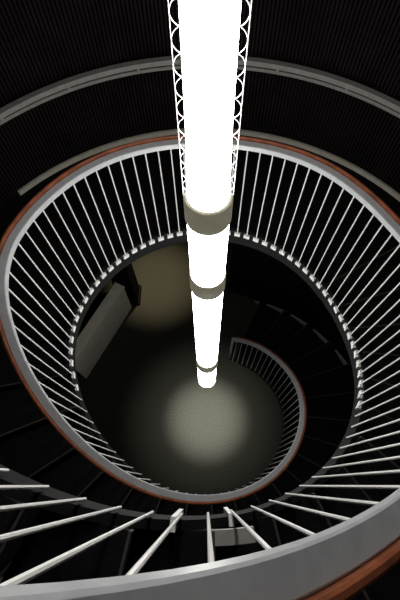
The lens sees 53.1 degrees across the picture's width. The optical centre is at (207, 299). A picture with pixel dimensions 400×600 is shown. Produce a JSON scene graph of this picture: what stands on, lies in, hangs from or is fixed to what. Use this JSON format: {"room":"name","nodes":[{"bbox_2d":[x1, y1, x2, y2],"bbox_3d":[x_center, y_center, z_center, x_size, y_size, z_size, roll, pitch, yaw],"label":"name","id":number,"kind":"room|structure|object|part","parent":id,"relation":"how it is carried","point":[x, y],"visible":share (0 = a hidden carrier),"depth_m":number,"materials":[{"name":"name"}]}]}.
{"room":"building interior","nodes":[
{"label":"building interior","id":0,"kind":"room"},
{"bbox_2d":[35,242,282,494],"bbox_3d":[-0.016,2.007,6.729,10.000,0.100,10.000,0,65,0],"label":"floor","id":1,"kind":"structure","parent":0,"point":[143,395],"depth_m":6.84,"materials":[{"name":"concrete"}]},
{"bbox_2d":[75,282,131,377],"bbox_3d":[-1.818,0.543,6.848,0.180,0.900,1.521,25,68,11],"label":"panel","id":2,"kind":"object","parent":1,"relation":"on","point":[111,323],"depth_m":6.68,"materials":[{"name":"grey wood"}]},
{"bbox_3d":[-1.817,0.362,6.458,0.180,0.040,1.520,25,68,11],"label":"cap","id":3,"kind":"part","parent":2,"relation":"part of","materials":[{"name":"grey wood"}]},
{"bbox_2d":[111,263,141,304],"bbox_3d":[-1.454,-0.813,6.038,0.380,3.510,0.380,0,65,0],"label":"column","id":4,"kind":"structure","parent":1,"relation":"on","point":[126,277],"depth_m":6.92,"materials":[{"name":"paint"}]},
{"bbox_2d":[0,134,399,599],"bbox_3d":[-0.007,0.329,3.108,4.748,8.279,4.750,0,65,0],"label":"spiral staircase","id":5,"kind":"object","parent":1,"relation":"on","point":[329,384],"visible":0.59,"depth_m":3.45,"materials":[{"name":"black"}]},
{"bbox_2d":[0,135,399,599],"bbox_3d":[0.000,0.054,2.501,2.276,9.236,2.276,0,65,0],"label":"stair railing","id":6,"kind":"object","parent":5,"relation":"attached to","point":[340,561],"depth_m":1.28,"materials":[{"name":"white metal"}]},
{"bbox_2d":[0,0,399,209],"bbox_3d":[0.007,-0.941,0.347,4.800,6.640,4.800,0,65,0],"label":"wall","id":7,"kind":"structure","parent":0,"point":[43,43],"depth_m":3.36,"materials":[{"name":"black paint"}]},
{"bbox_2d":[0,55,399,124],"bbox_3d":[0.006,-0.734,0.795,4.760,4.752,4.760,0,65,0],"label":"wall handrail","id":8,"kind":"object","parent":7,"relation":"attached to","point":[17,107],"visible":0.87,"depth_m":3.35,"materials":[{"name":"grey metal"}]},
{"bbox_2d":[17,128,399,201],"bbox_3d":[0.188,-1.302,3.968,3.921,0.050,1.045,5,65,2],"label":"baseboard","id":9,"kind":"structure","parent":7,"relation":"attached to","point":[96,150],"depth_m":4.05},
{"bbox_2d":[228,243,351,365],"bbox_3d":[0.554,1.577,4.858,3.424,3.660,4.800,32,69,14],"label":"wall","id":10,"kind":"structure","parent":0,"point":[255,274],"depth_m":6.64,"materials":[{"name":"black paint"}]},
{"bbox_3d":[0.018,-2.355,-2.712,5.200,0.100,5.200,0,65,0],"label":"ceiling","id":11,"kind":"structure","parent":0,"visible":0},
{"bbox_2d":[167,0,251,390],"bbox_3d":[0.006,-0.727,0.810,0.299,7.660,0.299,-38,71,-16],"label":"pendant light","id":12,"kind":"object","parent":11,"relation":"hanging from","point":[209,29],"visible":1,"depth_m":1.23,"materials":[{"name":"white"}]},
{"bbox_2d":[198,369,215,387],"bbox_3d":[-0.005,0.697,3.892,0.178,0.610,0.178,0,65,0],"label":"diffuser","id":13,"kind":"object","parent":12,"relation":"attached to","point":[205,380],"depth_m":3.86,"materials":[{"name":"white"}]},
{"bbox_2d":[192,292,222,367],"bbox_3d":[-0.002,0.208,2.834,0.178,1.400,0.178,0,65,0],"label":"diffuser","id":14,"kind":"object","parent":12,"relation":"attached to","point":[207,312],"depth_m":2.61,"materials":[{"name":"white"}]},
{"bbox_2d":[187,225,228,286],"bbox_3d":[0.002,-0.239,1.867,0.178,0.490,0.178,0,65,0],"label":"diffuser","id":15,"kind":"object","parent":12,"relation":"attached to","point":[207,252],"depth_m":1.80,"materials":[{"name":"white"}]},
{"bbox_2d":[178,0,240,211],"bbox_3d":[0.011,-1.363,-0.566,0.164,4.630,0.164,0,65,0],"label":"diffuser","id":16,"kind":"object","parent":12,"relation":"attached to","point":[209,29],"depth_m":1.07,"materials":[{"name":"white"}]}
]}

